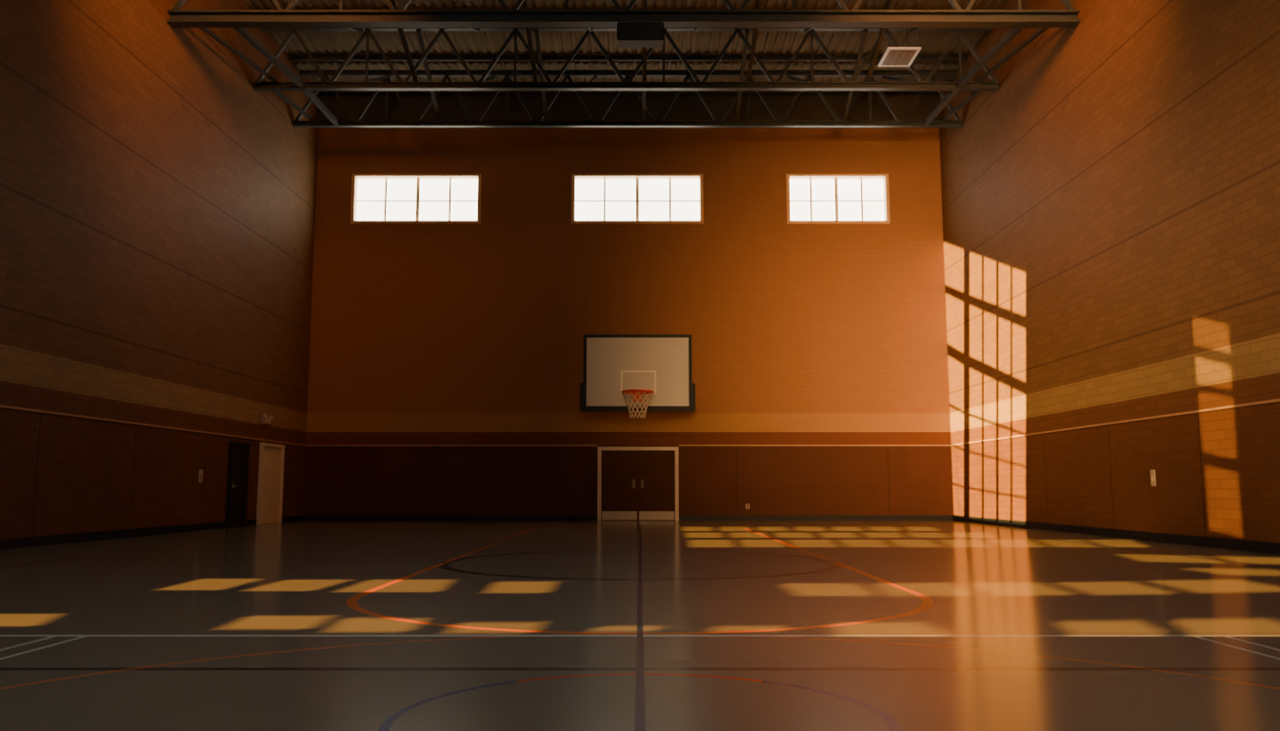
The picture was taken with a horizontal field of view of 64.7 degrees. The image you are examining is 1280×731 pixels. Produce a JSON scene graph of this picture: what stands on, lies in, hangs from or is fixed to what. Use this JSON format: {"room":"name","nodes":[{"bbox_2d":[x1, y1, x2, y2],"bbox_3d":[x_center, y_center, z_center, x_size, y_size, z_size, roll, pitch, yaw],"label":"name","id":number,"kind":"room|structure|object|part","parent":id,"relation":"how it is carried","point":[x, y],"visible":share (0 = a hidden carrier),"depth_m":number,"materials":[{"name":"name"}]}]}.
{"room":"sports hall","nodes":[
{"label":"sports hall","id":0,"kind":"room"},
{"bbox_2d":[0,0,318,539],"bbox_3d":[-10.195,-4.678,9.067,0.001,13.422,44.871,0,-7,0],"label":"wall","id":1,"kind":"structure","parent":0,"point":[157,206],"depth_m":20.60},
{"bbox_2d":[0,521,225,550],"bbox_3d":[-10.182,2.945,16.814,0.024,0.160,16.094,0,-7,0],"label":"baseboard","id":2,"kind":"structure","parent":1,"relation":"attached to","point":[8,544],"depth_m":19.06,"materials":[{"name":"plastic"}]},
{"bbox_2d":[0,404,306,446],"bbox_3d":[-10.179,1.470,22.824,0.029,0.040,16.070,0,-7,0],"label":"wall rail","id":3,"kind":"object","parent":1,"relation":"attached to","point":[1,406],"visible":1,"depth_m":20.12,"materials":[{"name":"beige paint"}]},
{"bbox_2d":[198,469,202,482],"bbox_3d":[-10.172,2.551,23.316,0.044,0.286,0.233,0,-7,0],"label":"wall switch","id":4,"kind":"object","parent":1,"relation":"attached to","point":[200,472],"visible":1,"depth_m":23.31,"materials":[{"name":"plastic"}]},
{"bbox_2d":[225,440,249,528],"bbox_3d":[-10.139,3.002,25.471,0.110,2.139,1.086,0,-7,0],"label":"door","id":5,"kind":"structure","parent":1,"relation":"in","point":[238,455],"depth_m":25.45,"materials":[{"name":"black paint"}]},
{"bbox_2d":[245,519,257,526],"bbox_3d":[-10.182,4.104,26.343,0.024,0.160,0.892,0,-7,0],"label":"baseboard","id":6,"kind":"structure","parent":1,"relation":"attached to","point":[249,522],"depth_m":26.39,"materials":[{"name":"plastic"}]},
{"bbox_2d":[260,414,273,424],"bbox_3d":[-10.109,1.453,27.364,0.171,0.268,0.646,0,-7,0],"label":"emergency light","id":7,"kind":"object","parent":1,"relation":"attached to","point":[264,420],"visible":1,"depth_m":27.21,"materials":[{"name":"plastic"}]},
{"bbox_2d":[256,442,284,525],"bbox_3d":[-10.139,3.253,27.753,0.110,2.192,1.683,0,-7,0],"label":"door","id":8,"kind":"structure","parent":1,"relation":"in","point":[271,459],"depth_m":27.68,"materials":[{"name":"white paint"}]},
{"bbox_2d":[281,515,303,522],"bbox_3d":[-10.182,4.489,29.501,0.024,0.160,2.066,0,-7,0],"label":"baseboard","id":9,"kind":"structure","parent":1,"relation":"attached to","point":[291,518],"depth_m":29.57,"materials":[{"name":"plastic"}]},
{"bbox_2d":[167,0,1079,27],"bbox_3d":[-0.353,-8.526,22.010,19.644,2.295,0.297,0,-7,0],"label":"roof truss","id":10,"kind":"object","parent":1,"relation":"attached to","point":[289,17],"visible":0.98,"depth_m":21.87,"materials":[{"name":"metal"}]},
{"bbox_2d":[200,27,278,82],"bbox_3d":[-9.770,-7.587,24.290,0.080,0.461,4.772,-1,-7,4],"label":"diagonal brace","id":11,"kind":"object","parent":10,"relation":"attached to","point":[209,31],"visible":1,"depth_m":24.49,"materials":[{"name":"paint"}]},
{"bbox_2d":[232,27,304,87],"bbox_3d":[-8.900,-7.444,24.303,0.130,0.561,4.546,0,-7,0],"label":"roof beam","id":12,"kind":"structure","parent":10,"relation":"attached to","point":[242,31],"depth_m":24.17,"materials":[{"name":"metal"}]},
{"bbox_3d":[-6.492,-8.581,22.017,0.060,1.865,0.060,0,-7,0],"label":"web post","id":13,"kind":"part","parent":10,"relation":"part of","materials":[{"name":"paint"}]},
{"bbox_2d":[347,27,362,32],"bbox_3d":[-7.400,-8.293,24.376,0.070,1.890,4.778,0,-7,0],"label":"diagonal brace","id":14,"kind":"object","parent":10,"relation":"attached to","point":[353,29],"visible":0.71,"depth_m":26.33,"materials":[{"name":"paint"}]},
{"bbox_2d":[469,27,479,32],"bbox_3d":[-4.300,-8.293,24.376,0.070,1.890,4.778,0,-7,0],"label":"diagonal brace","id":15,"kind":"object","parent":10,"relation":"attached to","point":[473,29],"visible":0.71,"depth_m":26.36,"materials":[{"name":"paint"}]},
{"bbox_3d":[-1.581,-8.581,22.017,0.060,1.865,0.060,0,-7,0],"label":"web post","id":16,"kind":"part","parent":10,"relation":"part of","materials":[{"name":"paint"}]},
{"bbox_2d":[617,22,663,47],"bbox_3d":[0.010,-7.183,21.834,1.000,0.453,0.425,0,-7,0],"label":"loudspeaker","id":17,"kind":"object","parent":10,"relation":"hanging from","point":[629,34],"visible":1,"depth_m":21.64,"materials":[{"name":"plastic"}]},
{"bbox_2d":[619,22,661,38],"bbox_3d":[0.010,-7.182,21.632,0.900,0.321,0.024,0,-7,0],"label":"grille","id":18,"kind":"object","parent":17,"relation":"attached to","point":[626,30],"depth_m":21.62,"materials":[{"name":"metal"}]},
{"bbox_3d":[3.330,-8.581,22.017,0.060,1.865,0.060,0,-7,0],"label":"web post","id":19,"kind":"part","parent":10,"relation":"part of","materials":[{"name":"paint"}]},
{"bbox_2d":[803,27,814,32],"bbox_3d":[4.400,-8.293,24.376,0.070,1.890,4.778,0,-7,0],"label":"diagonal brace","id":20,"kind":"object","parent":10,"relation":"attached to","point":[807,29],"visible":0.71,"depth_m":26.36,"materials":[{"name":"paint"}]},
{"bbox_2d":[909,27,924,32],"bbox_3d":[7.200,-8.293,24.376,0.070,1.890,4.778,0,-7,0],"label":"diagonal brace","id":21,"kind":"object","parent":10,"relation":"attached to","point":[913,29],"visible":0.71,"depth_m":26.37,"materials":[{"name":"paint"}]},
{"bbox_2d":[956,27,1024,87],"bbox_3d":[8.400,-7.444,24.303,0.130,0.561,4.546,0,-7,0],"label":"roof beam","id":22,"kind":"structure","parent":10,"relation":"attached to","point":[1013,31],"depth_m":24.18,"materials":[{"name":"metal"}]},
{"bbox_2d":[975,27,1048,82],"bbox_3d":[9.064,-7.587,24.290,0.080,0.461,4.772,1,-7,-4],"label":"diagonal brace","id":23,"kind":"object","parent":10,"relation":"attached to","point":[1041,30],"visible":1,"depth_m":24.48,"materials":[{"name":"paint"}]},
{"bbox_3d":[8.242,-8.581,22.017,0.060,1.865,0.060,0,-7,0],"label":"web post","id":24,"kind":"part","parent":10,"relation":"part of","materials":[{"name":"metal"}]},
{"bbox_2d":[253,27,999,90],"bbox_3d":[-0.353,-8.191,26.757,19.644,1.814,0.187,0,-7,0],"label":"roof truss","id":25,"kind":"object","parent":1,"relation":"attached to","point":[326,85],"visible":0.84,"depth_m":26.66,"materials":[{"name":"metal"}]},
{"bbox_2d":[261,80,315,120],"bbox_3d":[-9.770,-7.348,28.187,0.080,0.166,3.064,-1,-7,7],"label":"diagonal brace","id":26,"kind":"object","parent":25,"relation":"attached to","point":[276,92],"visible":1,"depth_m":28.32,"materials":[{"name":"paint"}]},
{"bbox_3d":[-7.228,-8.196,26.758,0.060,1.484,0.060,0,-7,0],"label":"web post","id":27,"kind":"part","parent":25,"relation":"part of","materials":[{"name":"metal"}]},
{"bbox_2d":[358,75,391,81],"bbox_3d":[-7.400,-8.012,28.268,0.070,1.507,3.072,0,-7,0],"label":"diagonal brace","id":28,"kind":"object","parent":25,"relation":"attached to","point":[389,76],"visible":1,"depth_m":28.34,"materials":[{"name":"paint"}]},
{"bbox_2d":[389,0,419,81],"bbox_3d":[-5.900,-8.483,24.399,0.100,1.539,4.782,0,-7,0],"label":"diagonal brace","id":29,"kind":"object","parent":25,"relation":"attached to","point":[400,30],"visible":0.56,"depth_m":25.52,"materials":[{"name":"paint"}]},
{"bbox_2d":[477,75,496,81],"bbox_3d":[-4.300,-8.012,28.268,0.070,1.507,3.072,0,-7,0],"label":"diagonal brace","id":30,"kind":"object","parent":25,"relation":"attached to","point":[493,76],"visible":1,"depth_m":28.71,"materials":[{"name":"paint"}]},
{"bbox_3d":[-3.299,-8.196,26.758,0.060,1.484,0.060,0,-7,0],"label":"web post","id":31,"kind":"part","parent":25,"relation":"part of","materials":[{"name":"metal"}]},
{"bbox_2d":[521,0,538,81],"bbox_3d":[-2.750,-8.483,24.399,0.100,1.539,4.782,0,-7,0],"label":"diagonal brace","id":32,"kind":"object","parent":25,"relation":"attached to","point":[525,6],"visible":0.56,"depth_m":25.46,"materials":[{"name":"paint"}]},
{"bbox_2d":[642,0,647,81],"bbox_3d":[0.120,-8.483,24.399,0.100,1.539,4.782,0,-7,0],"label":"diagonal brace","id":33,"kind":"object","parent":25,"relation":"attached to","point":[645,2],"visible":0.56,"depth_m":25.78,"materials":[{"name":"paint"}]},
{"bbox_3d":[0.629,-8.196,26.758,0.060,1.484,0.060,0,-7,0],"label":"web post","id":34,"kind":"part","parent":25,"relation":"part of","materials":[{"name":"metal"}]},
{"bbox_2d":[745,0,762,81],"bbox_3d":[2.850,-8.483,24.399,0.100,1.539,4.782,0,-7,0],"label":"diagonal brace","id":35,"kind":"object","parent":25,"relation":"attached to","point":[759,2],"visible":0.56,"depth_m":25.46,"materials":[{"name":"paint"}]},
{"bbox_2d":[787,75,807,81],"bbox_3d":[4.400,-8.012,28.268,0.070,1.507,3.072,0,-7,0],"label":"diagonal brace","id":36,"kind":"object","parent":25,"relation":"attached to","point":[789,76],"visible":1,"depth_m":28.30,"materials":[{"name":"paint"}]},
{"bbox_3d":[4.558,-8.196,26.758,0.060,1.484,0.060,0,-7,0],"label":"web post","id":37,"kind":"part","parent":25,"relation":"part of","materials":[{"name":"metal"}]},
{"bbox_2d":[864,0,895,81],"bbox_3d":[6.000,-8.483,24.399,0.100,1.539,4.782,0,-7,0],"label":"diagonal brace","id":38,"kind":"object","parent":25,"relation":"attached to","point":[891,2],"visible":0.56,"depth_m":25.46,"materials":[{"name":"paint"}]},
{"bbox_2d":[881,75,914,81],"bbox_3d":[7.200,-8.012,28.268,0.070,1.507,3.072,0,-7,0],"label":"diagonal brace","id":39,"kind":"object","parent":25,"relation":"attached to","point":[883,76],"visible":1,"depth_m":28.29,"materials":[{"name":"paint"}]},
{"bbox_3d":[8.487,-8.196,26.758,0.060,1.484,0.060,0,-7,0],"label":"web post","id":40,"kind":"part","parent":25,"relation":"part of","materials":[{"name":"metal"}]},
{"bbox_2d":[940,80,991,120],"bbox_3d":[9.064,-7.348,28.187,0.080,0.166,3.064,1,-7,-7],"label":"diagonal brace","id":41,"kind":"object","parent":25,"relation":"attached to","point":[975,92],"visible":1,"depth_m":28.37,"materials":[{"name":"paint"}]},
{"bbox_2d":[293,69,962,127],"bbox_3d":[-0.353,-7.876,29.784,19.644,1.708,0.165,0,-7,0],"label":"roof truss","id":42,"kind":"object","parent":1,"relation":"attached to","point":[507,74],"visible":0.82,"depth_m":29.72,"materials":[{"name":"metal"}]},
{"bbox_2d":[301,90,339,125],"bbox_3d":[-8.900,-7.235,28.203,0.130,0.226,2.826,0,-7,0],"label":"diagonal brace","id":43,"kind":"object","parent":42,"relation":"attached to","point":[309,93],"depth_m":28.12,"materials":[{"name":"paint"}]},
{"bbox_3d":[-7.496,-7.871,29.783,0.060,1.398,0.060,0,-7,0],"label":"web post","id":44,"kind":"part","parent":42,"relation":"part of","materials":[{"name":"metal"}]},
{"bbox_2d":[416,30,440,120],"bbox_3d":[-5.900,-8.055,28.273,0.100,1.449,3.083,0,-7,0],"label":"diagonal brace","id":45,"kind":"object","parent":42,"relation":"attached to","point":[418,32],"visible":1,"depth_m":28.07,"materials":[{"name":"paint"}]},
{"bbox_3d":[-3.925,-7.871,29.783,0.060,1.398,0.060,0,-7,0],"label":"web post","id":46,"kind":"part","parent":42,"relation":"part of","materials":[{"name":"metal"}]},
{"bbox_2d":[534,30,548,120],"bbox_3d":[-2.750,-8.055,28.273,0.100,1.449,3.083,0,-7,0],"label":"diagonal brace","id":47,"kind":"object","parent":42,"relation":"attached to","point":[537,39],"visible":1,"depth_m":28.07,"materials":[{"name":"paint"}]},
{"bbox_3d":[-0.353,-7.871,29.783,0.060,1.398,0.060,0,-7,0],"label":"web post","id":48,"kind":"part","parent":42,"relation":"part of","materials":[{"name":"metal"}]},
{"bbox_2d":[641,90,645,120],"bbox_3d":[0.120,-8.055,28.273,0.100,1.449,3.083,0,-7,0],"label":"diagonal brace","id":49,"kind":"object","parent":42,"relation":"attached to","point":[644,91],"visible":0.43,"depth_m":29.12,"materials":[{"name":"paint"}]},
{"bbox_2d":[735,30,749,120],"bbox_3d":[2.850,-8.055,28.273,0.100,1.449,3.083,0,-7,0],"label":"diagonal brace","id":50,"kind":"object","parent":42,"relation":"attached to","point":[744,55],"visible":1,"depth_m":28.07,"materials":[{"name":"paint"}]},
{"bbox_3d":[3.219,-7.871,29.783,0.060,1.398,0.060,0,-7,0],"label":"web post","id":51,"kind":"part","parent":42,"relation":"part of","materials":[{"name":"metal"}]},
{"bbox_2d":[842,30,867,120],"bbox_3d":[6.000,-8.055,28.273,0.100,1.449,3.083,0,-7,0],"label":"diagonal brace","id":52,"kind":"object","parent":42,"relation":"attached to","point":[865,32],"visible":0.79,"depth_m":27.86,"materials":[{"name":"paint"}]},
{"bbox_3d":[6.791,-7.871,29.783,0.060,1.398,0.060,0,-7,0],"label":"web post","id":53,"kind":"part","parent":42,"relation":"part of","materials":[{"name":"metal"}]},
{"bbox_2d":[923,90,959,125],"bbox_3d":[8.400,-7.235,28.203,0.130,0.226,2.826,0,-7,0],"label":"diagonal brace","id":54,"kind":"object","parent":42,"relation":"attached to","point":[951,93],"depth_m":28.12,"materials":[{"name":"paint"}]},
{"bbox_2d":[242,0,1009,81],"bbox_3d":[-0.238,-11.427,9.989,20.514,0.200,45.671,0,-7,0],"label":"ceiling","id":55,"kind":"structure","parent":0,"point":[316,42],"depth_m":28.34,"materials":[{"name":"metal"}]},
{"bbox_2d":[288,54,967,60],"bbox_3d":[-0.353,-8.907,29.209,19.624,0.160,0.080,0,-7,0],"label":"roof purlin","id":56,"kind":"structure","parent":55,"relation":"attached to","point":[291,57],"depth_m":29.20,"materials":[{"name":"paint"}]},
{"bbox_2d":[318,90,942,92],"bbox_3d":[-0.353,-8.623,31.541,19.624,0.160,0.080,0,-7,0],"label":"roof purlin","id":57,"kind":"structure","parent":55,"relation":"attached to","point":[319,90],"depth_m":31.50,"materials":[{"name":"paint"}]},
{"bbox_2d":[878,0,920,66],"bbox_3d":[6.668,-8.643,26.075,0.840,1.460,1.100,0,-7,0],"label":"ceiling light","id":58,"kind":"object","parent":55,"relation":"hanging from","point":[893,56],"visible":0.89,"depth_m":25.92,"materials":[{"name":"paint"}]},
{"bbox_2d":[881,49,917,65],"bbox_3d":[6.668,-7.943,25.990,0.700,0.040,0.960,0,-7,0],"label":"diffuser","id":59,"kind":"object","parent":58,"relation":"attached to","point":[890,57],"depth_m":26.00,"materials":[{"name":"white metal"}]},
{"bbox_2d":[302,127,953,520],"bbox_3d":[-0.353,-1.968,31.338,19.684,13.422,0.001,0,-7,0],"label":"wall","id":60,"kind":"structure","parent":0,"point":[421,333],"depth_m":31.25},
{"bbox_2d":[350,174,480,223],"bbox_3d":[-7.036,-5.229,31.846,4.072,1.600,0.340,0,-7,0],"label":"window","id":61,"kind":"structure","parent":60,"relation":"in","point":[375,198],"depth_m":31.97,"materials":[{"name":"glass"}]},
{"bbox_2d":[303,515,597,520],"bbox_3d":[-5.730,4.613,30.524,8.869,0.160,0.024,0,-7,0],"label":"baseboard","id":62,"kind":"structure","parent":60,"relation":"attached to","point":[306,517],"depth_m":30.51,"materials":[{"name":"plastic"}]},
{"bbox_2d":[306,444,597,446],"bbox_3d":[-5.730,2.439,30.786,8.869,0.040,0.029,0,-7,0],"label":"wall rail","id":63,"kind":"object","parent":60,"relation":"attached to","point":[307,445],"visible":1,"depth_m":30.77,"materials":[{"name":"beige paint"}]},
{"bbox_2d":[580,334,695,419],"bbox_3d":[0.122,0.364,29.738,2.825,2.490,2.652,-5,-8,34],"label":"basketball hoop","id":64,"kind":"object","parent":60,"relation":"attached to","point":[631,373],"visible":1,"depth_m":29.43,"materials":[{"name":"paint"}]},
{"bbox_2d":[571,174,703,223],"bbox_3d":[-0.082,-5.229,31.846,4.147,1.600,0.340,0,-7,0],"label":"window","id":65,"kind":"structure","parent":60,"relation":"in","point":[595,198],"depth_m":31.98,"materials":[{"name":"glass"}]},
{"bbox_2d":[597,446,679,520],"bbox_3d":[-0.058,3.582,30.601,2.455,2.227,0.121,0,-7,0],"label":"door","id":66,"kind":"structure","parent":60,"relation":"in","point":[636,486],"depth_m":30.60,"materials":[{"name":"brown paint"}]},
{"bbox_3d":[-0.619,4.538,30.487,1.058,0.260,0.008,0,-7,0],"label":"kick plate","id":67,"kind":"part","parent":66,"relation":"part of","materials":[{"name":"metal"}]},
{"bbox_3d":[0.503,4.538,30.487,1.058,0.260,0.008,0,-7,0],"label":"kick plate","id":68,"kind":"part","parent":66,"relation":"part of","materials":[{"name":"metal"}]},
{"bbox_2d":[679,444,950,446],"bbox_3d":[5.320,2.439,30.786,8.279,0.040,0.029,0,-7,0],"label":"wall rail","id":69,"kind":"object","parent":60,"relation":"attached to","point":[679,445],"visible":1,"depth_m":30.77,"materials":[{"name":"beige paint"}]},
{"bbox_2d":[679,515,953,520],"bbox_3d":[5.320,4.613,30.524,8.279,0.160,0.024,0,-7,0],"label":"baseboard","id":70,"kind":"structure","parent":60,"relation":"attached to","point":[681,517],"depth_m":30.51,"materials":[{"name":"plastic"}]},
{"bbox_2d":[786,174,890,223],"bbox_3d":[6.220,-5.229,31.846,3.218,1.600,0.340,0,-7,0],"label":"window","id":71,"kind":"structure","parent":60,"relation":"in","point":[810,198],"depth_m":31.97,"materials":[{"name":"glass"}]},
{"bbox_2d":[0,520,1279,730],"bbox_3d":[-0.353,2.095,8.343,20.284,0.200,45.671,0,-7,0],"label":"floor","id":72,"kind":"structure","parent":0,"point":[300,626],"depth_m":6.85,"materials":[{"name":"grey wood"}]},
{"bbox_2d":[939,0,1279,543],"bbox_3d":[9.489,-4.678,9.067,0.001,13.422,44.871,0,-7,0],"label":"wall","id":73,"kind":"structure","parent":0,"point":[1110,210],"depth_m":19.71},
{"bbox_2d":[950,399,1279,446],"bbox_3d":[9.474,-0.269,8.535,0.029,0.040,44.860,0,-7,0],"label":"wall rail","id":74,"kind":"object","parent":73,"relation":"attached to","point":[1275,400],"visible":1,"depth_m":18.97,"materials":[{"name":"beige paint"}]},
{"bbox_2d":[953,515,1279,554],"bbox_3d":[9.476,1.905,8.266,0.024,0.160,44.851,0,-7,0],"label":"baseboard","id":75,"kind":"structure","parent":73,"relation":"attached to","point":[1217,543],"depth_m":18.96,"materials":[{"name":"plastic"}]},
{"bbox_2d":[1150,469,1156,486],"bbox_3d":[9.466,2.068,18.582,0.044,0.297,0.180,0,-7,0],"label":"wall switch","id":76,"kind":"object","parent":73,"relation":"attached to","point":[1152,471],"visible":1,"depth_m":18.59,"materials":[{"name":"plastic"}]}
]}

